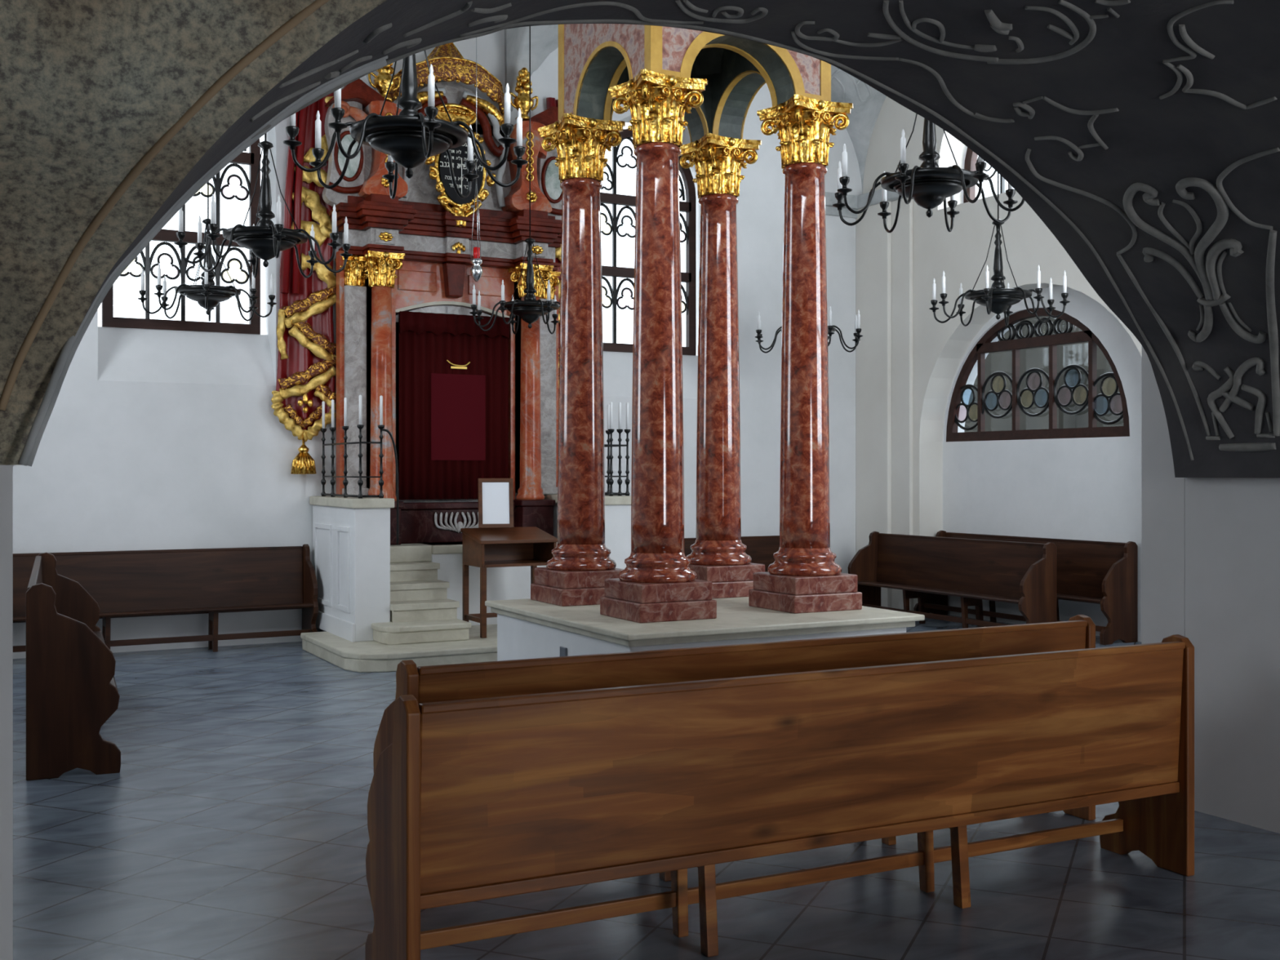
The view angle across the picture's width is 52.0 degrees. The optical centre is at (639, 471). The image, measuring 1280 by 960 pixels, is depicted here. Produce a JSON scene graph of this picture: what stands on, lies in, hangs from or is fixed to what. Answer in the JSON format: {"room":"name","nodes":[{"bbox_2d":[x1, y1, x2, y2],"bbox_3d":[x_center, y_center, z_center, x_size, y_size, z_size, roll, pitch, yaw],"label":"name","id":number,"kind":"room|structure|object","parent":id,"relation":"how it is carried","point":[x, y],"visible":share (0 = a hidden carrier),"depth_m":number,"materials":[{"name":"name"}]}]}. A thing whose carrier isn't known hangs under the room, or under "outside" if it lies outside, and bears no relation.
{"room":"house of worship","nodes":[
{"label":"house of worship","id":0,"kind":"room"},
{"bbox_2d":[0,465,13,959],"bbox_3d":[-3.134,0.776,2.915,3.131,1.588,0.300,0,0,-28],"label":"wall","id":1,"kind":"structure","parent":0,"point":[6,471],"depth_m":3.52,"materials":[{"name":"paint"}]},
{"bbox_2d":[0,0,386,465],"bbox_3d":[-0.636,-0.855,0.340,5.200,1.670,7.200,0,0,-28],"label":"arch","id":2,"kind":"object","parent":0,"point":[107,106],"depth_m":3.41,"materials":[{"name":"beige stone"}]},
{"bbox_2d":[13,29,862,658],"bbox_3d":[-1.853,-2.030,13.105,11.420,7.200,0.450,0,0,-28],"label":"wall","id":3,"kind":"structure","parent":0,"point":[117,465],"depth_m":12.00,"materials":[{"name":"paint"}]},
{"bbox_2d":[101,138,260,334],"bbox_3d":[-4.183,-2.505,12.013,1.380,2.430,0.077,0,0,-28],"label":"window","id":4,"kind":"structure","parent":3,"relation":"in","point":[251,158],"depth_m":12.11,"materials":[{"name":"brown wood"}]},
{"bbox_2d":[271,92,336,474],"bbox_3d":[-3.049,-1.880,12.061,0.675,3.802,0.229,0,0,-28],"label":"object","id":5,"kind":"object","parent":3,"relation":"hanging from","point":[306,375],"visible":0.85,"depth_m":12.06,"materials":[{"name":"red"}]},
{"bbox_2d":[297,393,313,413],"bbox_3d":[-3.063,-0.628,12.019,0.142,0.178,0.020,0,0,-28],"label":"flower","id":6,"kind":"object","parent":5,"relation":"on","point":[305,402],"depth_m":12.01,"materials":[{"name":"gold metal"}]},
{"bbox_2d":[97,326,697,398],"bbox_3d":[-2.029,-1.040,13.011,6.260,0.500,0.450,0,0,-28],"label":"window sill","id":7,"kind":"structure","parent":3,"relation":"attached to","point":[124,354],"depth_m":11.90,"materials":[{"name":"paint"}]},
{"bbox_2d":[546,97,561,385],"bbox_3d":[-0.673,-1.880,13.335,0.675,3.802,0.229,0,0,-28],"label":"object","id":8,"kind":"object","parent":3,"relation":"hanging from","point":[550,101],"visible":0.04,"depth_m":13.26,"materials":[{"name":"red"}]},
{"bbox_2d":[600,128,696,355],"bbox_3d":[-0.006,-2.505,14.252,1.380,2.430,0.077,0,0,-28],"label":"window","id":9,"kind":"structure","parent":3,"relation":"in","point":[689,206],"depth_m":14.18,"materials":[{"name":"brown wood"}]},
{"bbox_2d":[365,24,886,194],"bbox_3d":[-0.032,-4.055,9.287,10.220,1.750,8.000,0,0,-28],"label":"ceiling","id":10,"kind":"structure","parent":0,"point":[867,101],"depth_m":14.53,"materials":[{"name":"grey paint"}]},
{"bbox_2d":[137,181,276,321],"bbox_3d":[-3.731,-3.104,11.340,1.063,3.513,1.063,0,0,6],"label":"chandelier","id":11,"kind":"object","parent":10,"relation":"hanging from","point":[207,295],"visible":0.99,"depth_m":11.23,"materials":[{"name":"black metal"}]},
{"bbox_2d":[141,268,144,290],"bbox_3d":[-4.239,-1.637,11.188,0.029,0.192,0.029,0,0,-17],"label":"candle","id":12,"kind":"object","parent":11,"relation":"on","point":[142,274],"depth_m":11.18,"materials":[{"name":"white wax"}]},
{"bbox_2d":[157,262,160,284],"bbox_3d":[-3.983,-1.637,10.874,0.029,0.192,0.029,0,0,28],"label":"candle","id":13,"kind":"object","parent":11,"relation":"on","point":[158,268],"depth_m":10.86,"materials":[{"name":"white wax"}]},
{"bbox_2d":[163,275,166,296],"bbox_3d":[-4.198,-1.637,11.592,0.029,0.192,0.029,0,0,28],"label":"candle","id":14,"kind":"object","parent":11,"relation":"on","point":[164,282],"depth_m":11.58,"materials":[{"name":"white wax"}]},
{"bbox_2d":[204,262,208,284],"bbox_3d":[-3.580,-1.637,10.832,0.029,0.192,0.029,0,0,-17],"label":"candle","id":15,"kind":"object","parent":11,"relation":"on","point":[206,273],"depth_m":10.82,"materials":[{"name":"white wax"}]},
{"bbox_2d":[251,270,255,288],"bbox_3d":[-3.265,-1.637,11.088,0.029,0.192,0.029,0,0,28],"label":"candle","id":16,"kind":"object","parent":11,"relation":"on","point":[253,279],"depth_m":11.08,"materials":[{"name":"white wax"}]},
{"bbox_2d":[270,274,273,294],"bbox_3d":[-3.224,-1.637,11.492,0.029,0.192,0.029,0,0,-17],"label":"candle","id":17,"kind":"object","parent":11,"relation":"on","point":[271,280],"depth_m":11.48,"materials":[{"name":"white wax"}]},
{"bbox_2d":[173,133,352,278],"bbox_3d":[-2.469,-3.097,8.656,1.063,3.513,1.063,0,0,-2],"label":"chandelier","id":18,"kind":"object","parent":10,"relation":"hanging from","point":[265,240],"visible":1,"depth_m":8.57,"materials":[{"name":"black metal"}]},
{"bbox_2d":[178,207,182,231],"bbox_3d":[-2.951,-1.630,8.436,0.029,0.192,0.029,0,0,-25],"label":"candle","id":19,"kind":"object","parent":18,"relation":"on","point":[180,212],"depth_m":8.42,"materials":[{"name":"white wax"}]},
{"bbox_2d":[197,215,201,243],"bbox_3d":[-2.966,-1.630,8.841,0.029,0.192,0.029,0,0,20],"label":"candle","id":20,"kind":"object","parent":18,"relation":"on","point":[199,224],"depth_m":8.83,"materials":[{"name":"white wax"}]},
{"bbox_2d":[210,194,215,223],"bbox_3d":[-2.654,-1.630,8.160,0.029,0.192,0.029,0,0,20],"label":"candle","id":21,"kind":"object","parent":18,"relation":"on","point":[212,203],"depth_m":8.15,"materials":[{"name":"white wax"}]},
{"bbox_2d":[276,194,281,224],"bbox_3d":[-2.249,-1.630,8.175,0.029,0.192,0.029,0,0,-25],"label":"candle","id":22,"kind":"object","parent":18,"relation":"on","point":[278,204],"depth_m":8.16,"materials":[{"name":"white wax"}]},
{"bbox_2d":[310,224,314,250],"bbox_3d":[-2.284,-1.630,9.153,0.029,0.192,0.029,0,0,20],"label":"candle","id":23,"kind":"object","parent":18,"relation":"on","point":[312,233],"depth_m":9.14,"materials":[{"name":"white wax"}]},
{"bbox_2d":[332,204,336,232],"bbox_3d":[-1.972,-1.630,8.472,0.029,0.192,0.029,0,0,20],"label":"candle","id":24,"kind":"object","parent":18,"relation":"on","point":[334,213],"depth_m":8.46,"materials":[{"name":"white wax"}]},
{"bbox_2d":[343,216,348,244],"bbox_3d":[-1.987,-1.630,8.877,0.029,0.192,0.029,0,0,-25],"label":"candle","id":25,"kind":"object","parent":18,"relation":"on","point":[345,226],"depth_m":8.87,"materials":[{"name":"white wax"}]},
{"bbox_2d":[283,50,528,199],"bbox_3d":[-1.077,-3.120,6.130,1.063,3.513,1.063,0,0,-43],"label":"chandelier","id":26,"kind":"object","parent":10,"relation":"hanging from","point":[408,138],"visible":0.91,"depth_m":6.02,"materials":[{"name":"black metal"}]},
{"bbox_2d":[288,113,295,126],"bbox_3d":[-1.575,-1.652,5.948,0.029,0.192,0.029,0,0,-20],"label":"candle","id":27,"kind":"object","parent":26,"relation":"on","point":[291,118],"depth_m":5.94,"materials":[{"name":"white wax"}]},
{"bbox_2d":[315,110,321,148],"bbox_3d":[-1.558,-1.652,6.353,0.029,0.192,0.029,0,0,25],"label":"candle","id":28,"kind":"object","parent":26,"relation":"on","point":[317,122],"depth_m":6.34,"materials":[{"name":"white wax"}]},
{"bbox_2d":[334,88,341,107],"bbox_3d":[-1.300,-1.652,5.649,0.029,0.192,0.029,0,0,25],"label":"candle","id":29,"kind":"object","parent":26,"relation":"on","point":[337,93],"depth_m":5.64,"materials":[{"name":"white wax"}]},
{"bbox_2d":[387,155,393,161],"bbox_3d":[-1.259,-1.652,6.628,0.029,0.192,0.029,0,0,-20],"label":"candle","id":30,"kind":"object","parent":26,"relation":"on","point":[389,159],"depth_m":6.62,"materials":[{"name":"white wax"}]},
{"bbox_2d":[427,64,435,106],"bbox_3d":[-0.895,-1.652,5.632,0.029,0.192,0.029,0,0,-20],"label":"candle","id":31,"kind":"object","parent":26,"relation":"on","point":[431,78],"depth_m":5.62,"materials":[{"name":"white wax"}]},
{"bbox_2d":[467,124,473,160],"bbox_3d":[-0.854,-1.652,6.610,0.029,0.192,0.029,0,0,25],"label":"candle","id":32,"kind":"object","parent":26,"relation":"on","point":[470,148],"depth_m":6.60,"materials":[{"name":"white wax"}]},
{"bbox_2d":[504,83,511,124],"bbox_3d":[-0.596,-1.652,5.906,0.029,0.192,0.029,0,0,25],"label":"candle","id":33,"kind":"object","parent":26,"relation":"on","point":[507,95],"depth_m":5.89,"materials":[{"name":"white wax"}]},
{"bbox_2d":[516,108,522,146],"bbox_3d":[-0.579,-1.652,6.312,0.029,0.192,0.029,0,0,-20],"label":"candle","id":34,"kind":"object","parent":26,"relation":"on","point":[519,120],"depth_m":6.30,"materials":[{"name":"white wax"}]},
{"bbox_2d":[470,37,483,281],"bbox_3d":[-1.503,-3.200,12.073,0.120,2.900,0.120,0,0,-28],"label":"light","id":35,"kind":"object","parent":10,"relation":"hanging from","point":[476,271],"visible":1,"depth_m":12.05,"materials":[{"name":"silver metal"}]},
{"bbox_2d":[469,26,559,333],"bbox_3d":[-1.011,-3.066,12.064,1.063,3.513,1.063,0,0,45],"label":"chandelier","id":36,"kind":"object","parent":10,"relation":"hanging from","point":[530,309],"visible":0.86,"depth_m":12.01,"materials":[{"name":"black metal"}]},
{"bbox_2d":[472,284,475,304],"bbox_3d":[-1.499,-1.598,11.857,0.029,0.192,0.029,0,0,-23],"label":"candle","id":37,"kind":"object","parent":36,"relation":"on","point":[473,290],"depth_m":11.84,"materials":[{"name":"white wax"}]},
{"bbox_2d":[477,290,480,310],"bbox_3d":[-1.502,-1.598,12.262,0.029,0.192,0.029,0,0,22],"label":"candle","id":38,"kind":"object","parent":36,"relation":"on","point":[478,296],"depth_m":12.25,"materials":[{"name":"white wax"}]},
{"bbox_2d":[501,280,504,300],"bbox_3d":[-1.210,-1.598,11.572,0.029,0.192,0.029,0,0,22],"label":"candle","id":39,"kind":"object","parent":36,"relation":"on","point":[502,286],"depth_m":11.56,"materials":[{"name":"white wax"}]},
{"bbox_2d":[546,280,550,300],"bbox_3d":[-0.804,-1.598,11.576,0.029,0.192,0.029,0,0,-23],"label":"candle","id":40,"kind":"object","parent":36,"relation":"on","point":[548,286],"depth_m":11.56,"materials":[{"name":"white wax"}]},
{"bbox_2d":[553,294,556,314],"bbox_3d":[-0.812,-1.598,12.555,0.029,0.192,0.029,0,0,22],"label":"candle","id":41,"kind":"object","parent":36,"relation":"on","point":[554,311],"depth_m":12.55,"materials":[{"name":"white wax"}]},
{"bbox_2d":[755,306,862,353],"bbox_3d":[1.689,-2.969,13.186,1.063,3.513,1.063,0,0,6],"label":"wall sconce","id":42,"kind":"object","parent":10,"relation":"hanging from","point":[831,329],"visible":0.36,"depth_m":13.03,"materials":[{"name":"black metal"}]},
{"bbox_2d":[757,311,759,329],"bbox_3d":[1.181,-1.501,13.036,0.029,0.192,0.029,0,0,-16],"label":"candle","id":43,"kind":"object","parent":42,"relation":"on","point":[758,316],"depth_m":13.02,"materials":[{"name":"white wax"}]},
{"bbox_2d":[828,306,831,325],"bbox_3d":[1.839,-1.501,12.678,0.029,0.192,0.029,0,0,-16],"label":"candle","id":44,"kind":"object","parent":42,"relation":"on","point":[830,312],"depth_m":12.67,"materials":[{"name":"white wax"}]},
{"bbox_2d":[854,315,857,333],"bbox_3d":[2.197,-1.501,13.336,0.029,0.192,0.029,0,0,-16],"label":"candle","id":45,"kind":"object","parent":42,"relation":"on","point":[855,320],"depth_m":13.32,"materials":[{"name":"white wax"}]},
{"bbox_2d":[857,309,860,328],"bbox_3d":[2.155,-1.501,12.932,0.029,0.192,0.029,0,0,29],"label":"candle","id":46,"kind":"object","parent":42,"relation":"on","point":[858,315],"depth_m":12.92,"materials":[{"name":"white wax"}]},
{"bbox_2d":[832,113,1024,232],"bbox_3d":[1.639,-3.190,7.436,1.063,3.513,1.063,0,0,-40],"label":"chandelier","id":47,"kind":"object","parent":10,"relation":"hanging from","point":[929,184],"visible":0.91,"depth_m":7.34,"materials":[{"name":"black metal"}]},
{"bbox_2d":[837,160,842,189],"bbox_3d":[1.169,-1.723,7.679,0.029,0.192,0.029,0,0,27],"label":"candle","id":48,"kind":"object","parent":47,"relation":"on","point":[839,171],"depth_m":7.67,"materials":[{"name":"white wax"}]},
{"bbox_2d":[842,143,847,176],"bbox_3d":[1.135,-1.723,7.275,0.029,0.192,0.029,0,0,-18],"label":"candle","id":49,"kind":"object","parent":47,"relation":"on","point":[844,153],"depth_m":7.26,"materials":[{"name":"white wax"}]},
{"bbox_2d":[881,171,886,201],"bbox_3d":[1.478,-1.723,7.941,0.029,0.192,0.029,0,0,-18],"label":"candle","id":50,"kind":"object","parent":47,"relation":"on","point":[883,191],"depth_m":7.93,"materials":[{"name":"white wax"}]},
{"bbox_2d":[900,128,906,163],"bbox_3d":[1.396,-1.723,6.965,0.029,0.192,0.029,0,0,27],"label":"candle","id":51,"kind":"object","parent":47,"relation":"on","point":[903,140],"depth_m":6.95,"materials":[{"name":"white wax"}]},
{"bbox_2d":[950,194,955,199],"bbox_3d":[1.883,-1.723,7.907,0.029,0.192,0.029,0,0,27],"label":"candle","id":52,"kind":"object","parent":47,"relation":"on","point":[953,197],"depth_m":7.89,"materials":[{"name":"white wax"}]},
{"bbox_2d":[977,155,983,162],"bbox_3d":[1.801,-1.723,6.931,0.029,0.192,0.029,0,0,-18],"label":"candle","id":53,"kind":"object","parent":47,"relation":"on","point":[980,160],"depth_m":6.92,"materials":[{"name":"white wax"}]},
{"bbox_2d":[1008,182,1013,189],"bbox_3d":[2.144,-1.723,7.597,0.029,0.192,0.029,0,0,-18],"label":"candle","id":54,"kind":"object","parent":47,"relation":"on","point":[1010,187],"depth_m":7.59,"materials":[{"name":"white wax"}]},
{"bbox_2d":[928,173,1070,326],"bbox_3d":[2.975,-3.013,10.904,1.063,3.513,1.063,0,0,2],"label":"chandelier","id":55,"kind":"object","parent":10,"relation":"hanging from","point":[997,299],"visible":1,"depth_m":10.83,"materials":[{"name":"black metal"}]},
{"bbox_2d":[932,278,935,299],"bbox_3d":[2.492,-1.545,11.122,0.029,0.192,0.029,0,0,24],"label":"candle","id":56,"kind":"object","parent":55,"relation":"on","point":[934,284],"depth_m":11.11,"materials":[{"name":"white wax"}]},
{"bbox_2d":[942,271,945,293],"bbox_3d":[2.479,-1.545,10.717,0.029,0.192,0.029,0,0,-21],"label":"candle","id":57,"kind":"object","parent":55,"relation":"on","point":[943,277],"depth_m":10.71,"materials":[{"name":"white wax"}]},
{"bbox_2d":[959,282,962,304],"bbox_3d":[2.788,-1.545,11.400,0.029,0.192,0.029,0,0,-21],"label":"candle","id":58,"kind":"object","parent":55,"relation":"on","point":[961,288],"depth_m":11.39,"materials":[{"name":"white wax"}]},
{"bbox_2d":[985,265,989,288],"bbox_3d":[2.757,-1.545,10.421,0.029,0.192,0.029,0,0,24],"label":"candle","id":59,"kind":"object","parent":55,"relation":"on","point":[987,273],"depth_m":10.41,"materials":[{"name":"white wax"}]},
{"bbox_2d":[1036,264,1040,288],"bbox_3d":[3.162,-1.545,10.408,0.029,0.192,0.029,0,0,-21],"label":"candle","id":60,"kind":"object","parent":55,"relation":"on","point":[1038,273],"depth_m":10.40,"materials":[{"name":"white wax"}]},
{"bbox_2d":[1048,277,1052,299],"bbox_3d":[3.471,-1.545,11.091,0.029,0.192,0.029,0,0,-21],"label":"candle","id":61,"kind":"object","parent":55,"relation":"on","point":[1051,283],"depth_m":11.08,"materials":[{"name":"white wax"}]},
{"bbox_2d":[1062,270,1066,293],"bbox_3d":[3.458,-1.545,10.685,0.029,0.192,0.029,0,0,24],"label":"candle","id":62,"kind":"object","parent":55,"relation":"on","point":[1064,278],"depth_m":10.67,"materials":[{"name":"white wax"}]},
{"bbox_2d":[13,614,1279,959],"bbox_3d":[1.513,1.630,6.173,16.500,0.120,15.850,0,0,-28],"label":"floor","id":63,"kind":"structure","parent":0,"point":[232,824],"depth_m":5.15,"materials":[{"name":"tile"}]},
{"bbox_2d":[26,552,120,780],"bbox_3d":[-3.493,1.070,8.064,0.450,1.000,2.860,0,0,-24],"label":"pew","id":64,"kind":"object","parent":63,"relation":"on","point":[72,691],"visible":1,"depth_m":6.75,"materials":[{"name":"brown wood"}]},
{"bbox_2d":[13,544,318,652],"bbox_3d":[-4.525,1.117,11.127,3.500,0.905,0.450,0,0,-28],"label":"pew","id":65,"kind":"object","parent":63,"relation":"on","point":[212,581],"visible":0.76,"depth_m":11.56,"materials":[{"name":"brown wood"}]},
{"bbox_2d":[300,493,631,672],"bbox_3d":[-1.393,0.897,11.825,3.060,1.345,2.200,0,0,-28],"label":"podium","id":66,"kind":"object","parent":63,"relation":"on","point":[382,605],"visible":0.68,"depth_m":11.22,"materials":[{"name":"stone"}]},
{"bbox_2d":[320,395,399,544],"bbox_3d":[-2.496,-0.015,11.620,0.382,1.269,1.180,0,0,-28],"label":"railing","id":67,"kind":"object","parent":66,"relation":"on","point":[360,426],"visible":1,"depth_m":11.20,"materials":[{"name":"black metal"}]},
{"bbox_2d":[322,400,324,428],"bbox_3d":[-2.903,-0.523,12.037,0.026,0.252,0.026,0,0,-28],"label":"candle","id":68,"kind":"object","parent":67,"relation":"on","point":[323,402],"depth_m":12.03,"materials":[{"name":"white wax"}]},
{"bbox_2d":[331,399,333,427],"bbox_3d":[-2.752,-0.523,11.755,0.026,0.252,0.026,0,0,-28],"label":"candle","id":69,"kind":"object","parent":67,"relation":"on","point":[332,401],"depth_m":11.74,"materials":[{"name":"white wax"}]},
{"bbox_2d":[343,397,346,426],"bbox_3d":[-2.563,-0.523,11.425,0.026,0.252,0.026,0,0,-28],"label":"candle","id":70,"kind":"object","parent":67,"relation":"on","point":[345,398],"depth_m":11.42,"materials":[{"name":"white wax"}]},
{"bbox_2d":[359,395,361,424],"bbox_3d":[-2.356,-0.523,11.059,0.026,0.252,0.026,0,0,-28],"label":"candle","id":71,"kind":"object","parent":67,"relation":"on","point":[360,396],"depth_m":11.05,"materials":[{"name":"white wax"}]},
{"bbox_2d":[379,395,382,425],"bbox_3d":[-2.197,-0.523,11.145,0.026,0.252,0.026,0,0,-28],"label":"candle","id":72,"kind":"object","parent":67,"relation":"on","point":[380,397],"depth_m":11.14,"materials":[{"name":"white wax"}]},
{"bbox_2d":[322,42,562,545],"bbox_3d":[-1.762,-1.806,12.513,2.480,4.948,0.660,0,0,-28],"label":"torah ark","id":73,"kind":"object","parent":66,"relation":"on","point":[411,251],"visible":0.75,"depth_m":12.41,"materials":[{"name":"red stone"}]},
{"bbox_2d":[398,311,509,499],"bbox_3d":[-1.762,-0.620,12.511,1.103,1.760,0.062,0,0,-28],"label":"curtain","id":74,"kind":"object","parent":73,"relation":"hanging from","point":[453,373],"visible":0.9,"depth_m":12.48,"materials":[{"name":"red fabric"}]},
{"bbox_2d":[460,526,557,638],"bbox_3d":[-1.151,0.958,11.564,0.730,0.919,0.490,0,0,-28],"label":"desk","id":75,"kind":"object","parent":66,"relation":"on","point":[482,548],"visible":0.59,"depth_m":11.57,"materials":[{"name":"brown wood"}]},
{"bbox_2d":[477,478,513,528],"bbox_3d":[-1.280,0.276,11.633,0.310,0.440,0.104,0,0,-14],"label":"picture frame","id":76,"kind":"object","parent":75,"relation":"on","point":[495,495],"visible":1,"depth_m":11.61,"materials":[{"name":"brown wood"}]},
{"bbox_2d":[604,401,630,496],"bbox_3d":[-0.477,-0.213,12.623,0.350,0.872,1.040,0,0,-28],"label":"railing","id":77,"kind":"object","parent":66,"relation":"on","point":[610,481],"visible":0.59,"depth_m":12.21,"materials":[{"name":"black metal"}]},
{"bbox_2d":[607,404,609,430],"bbox_3d":[-0.302,-0.523,12.604,0.026,0.252,0.026,0,0,-28],"label":"candle","id":78,"kind":"object","parent":77,"relation":"on","point":[608,406],"depth_m":12.59,"materials":[{"name":"white wax"}]},
{"bbox_2d":[609,401,612,429],"bbox_3d":[-0.267,-0.523,12.179,0.026,0.252,0.026,0,0,-28],"label":"candle","id":79,"kind":"object","parent":77,"relation":"on","point":[611,403],"depth_m":12.17,"materials":[{"name":"white wax"}]},
{"bbox_2d":[618,402,621,429],"bbox_3d":[-0.188,-0.523,12.222,0.026,0.252,0.026,0,0,-28],"label":"candle","id":80,"kind":"object","parent":77,"relation":"on","point":[620,403],"depth_m":12.21,"materials":[{"name":"white wax"}]},
{"bbox_2d":[626,402,628,429],"bbox_3d":[-0.117,-0.523,12.260,0.026,0.252,0.026,0,0,-28],"label":"candle","id":81,"kind":"object","parent":77,"relation":"on","point":[627,403],"depth_m":12.25,"materials":[{"name":"white wax"}]},
{"bbox_2d":[484,596,924,661],"bbox_3d":[0.344,1.220,8.422,2.045,0.700,2.080,0,0,-28],"label":"plinth","id":82,"kind":"object","parent":63,"relation":"on","point":[527,628],"visible":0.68,"depth_m":7.76,"materials":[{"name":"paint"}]},
{"bbox_2d":[530,113,625,606],"bbox_3d":[-0.395,-0.733,8.820,0.520,3.205,0.520,0,0,-28],"label":"marble column","id":83,"kind":"structure","parent":82,"relation":"on","point":[579,567],"depth_m":8.69,"materials":[{"name":"red stone"}]},
{"bbox_2d":[558,23,831,142],"bbox_3d":[0.330,-3.480,8.604,1.306,2.300,1.306,0,0,-28],"label":"canopy","id":84,"kind":"object","parent":83,"relation":"on","point":[593,59],"visible":0.62,"depth_m":8.51,"materials":[{"name":"pink stone"}]},
{"bbox_2d":[600,68,716,622],"bbox_3d":[0.106,-0.733,7.886,0.520,3.205,0.520,0,0,-28],"label":"marble column","id":85,"kind":"structure","parent":82,"relation":"on","point":[657,583],"depth_m":7.76,"materials":[{"name":"red stone"}]},
{"bbox_2d":[679,133,764,598],"bbox_3d":[0.557,-0.733,9.319,0.520,3.205,0.520,0,0,-28],"label":"marble column","id":86,"kind":"structure","parent":82,"relation":"on","point":[718,556],"depth_m":9.19,"materials":[{"name":"red stone"}]},
{"bbox_2d":[748,93,862,613],"bbox_3d":[1.053,-0.733,8.394,0.520,3.205,0.520,0,0,-28],"label":"marble column","id":87,"kind":"structure","parent":82,"relation":"on","point":[804,576],"depth_m":8.27,"materials":[{"name":"red stone"}]},
{"bbox_2d":[684,535,779,572],"bbox_3d":[0.762,1.130,13.963,2.900,0.880,0.450,0,0,-28],"label":"pew","id":88,"kind":"object","parent":63,"relation":"on","point":[762,549],"visible":0.02,"depth_m":14.46,"materials":[{"name":"brown wood"}]},
{"bbox_2d":[373,614,1095,881],"bbox_3d":[0.531,1.110,5.387,3.200,0.920,0.450,0,0,-27],"label":"pew","id":89,"kind":"object","parent":63,"relation":"on","point":[456,682],"visible":0.29,"depth_m":5.04,"materials":[{"name":"brown wood"}]},
{"bbox_2d":[364,634,1194,959],"bbox_3d":[0.650,1.105,4.597,3.150,0.930,0.450,0,0,-27],"label":"pew","id":90,"kind":"object","parent":63,"relation":"on","point":[470,800],"visible":1,"depth_m":4.27,"materials":[{"name":"brown wood"}]},
{"bbox_2d":[848,531,1057,628],"bbox_3d":[3.038,1.110,13.157,0.450,0.920,2.600,0,0,-28],"label":"pew","id":91,"kind":"object","parent":63,"relation":"on","point":[1023,574],"visible":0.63,"depth_m":13.07,"materials":[{"name":"brown wood"}]},
{"bbox_2d":[913,530,1137,644],"bbox_3d":[3.776,1.105,13.156,0.450,0.930,2.620,0,0,-28],"label":"pew","id":92,"kind":"object","parent":63,"relation":"on","point":[1104,573],"visible":0.54,"depth_m":12.44,"materials":[{"name":"brown wood"}]},
{"bbox_2d":[18,0,1279,478],"bbox_3d":[1.687,-0.814,2.574,4.994,1.680,5.543,0,0,-28],"label":"arch","id":93,"kind":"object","parent":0,"point":[1144,135],"depth_m":4.88,"materials":[{"name":"grey paint"}]},
{"bbox_2d":[862,96,1141,610],"bbox_3d":[4.687,-2.030,11.648,0.330,7.200,8.300,0,0,-28],"label":"wall","id":94,"kind":"structure","parent":0,"point":[939,348],"depth_m":14.12,"materials":[{"name":"beige paint"}]},
{"bbox_2d":[825,188,902,218],"bbox_3d":[2.489,-3.055,14.667,0.690,0.250,0.900,0,0,-28],"label":"trim","id":95,"kind":"structure","parent":94,"relation":"attached to","point":[855,202],"depth_m":14.97,"materials":[{"name":"grey paint"}]},
{"bbox_2d":[855,197,912,610],"bbox_3d":[2.749,-0.730,14.807,0.100,4.600,0.900,0,0,-28],"label":"wall pilaster","id":96,"kind":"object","parent":94,"relation":"attached to","point":[883,259],"depth_m":14.71,"materials":[{"name":"beige paint"}]},
{"bbox_2d":[942,146,1141,641],"bbox_3d":[4.854,-2.030,11.992,0.290,7.200,8.750,0,0,-28],"label":"wall","id":97,"kind":"structure","parent":0,"point":[1081,488],"depth_m":13.02,"materials":[{"name":"paint"}]},
{"bbox_2d":[963,146,1004,203],"bbox_3d":[4.023,-3.495,13.391,0.087,1.370,2.000,0,0,-28],"label":"window","id":98,"kind":"structure","parent":97,"relation":"in","point":[971,159],"depth_m":14.17,"materials":[{"name":"brown wood"}]},
{"bbox_2d":[946,307,1129,441],"bbox_3d":[4.023,-0.998,13.391,0.087,1.335,2.560,0,0,-28],"label":"window","id":99,"kind":"structure","parent":97,"relation":"in","point":[984,345],"depth_m":13.33,"materials":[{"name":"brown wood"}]},
{"bbox_2d":[1141,345,1185,644],"bbox_3d":[2.754,-2.030,6.386,0.610,7.200,0.247,0,0,-28],"label":"wall","id":100,"kind":"structure","parent":0,"point":[1162,494],"depth_m":6.27,"materials":[{"name":"paint"}]},
{"bbox_2d":[1185,477,1279,833],"bbox_3d":[4.425,-0.330,3.110,0.460,3.800,7.100,0,0,-28],"label":"wall","id":101,"kind":"structure","parent":0,"point":[1233,524],"depth_m":5.89,"materials":[{"name":"paint"}]},
{"label":"outside","id":102,"kind":"structure","parent":0,"visible":0},
{"bbox_3d":[0.862,1.945,8.973,70.000,0.450,75.000,0,0,-28],"label":"ground","id":103,"kind":"structure","parent":102,"visible":0},
{"bbox_2d":[964,315,1123,431],"bbox_3d":[7.785,-0.230,17.223,4.000,3.900,17.000,0,0,-28],"label":"neighbouring house","id":104,"kind":"structure","parent":103,"relation":"on","point":[1077,353],"depth_m":17.55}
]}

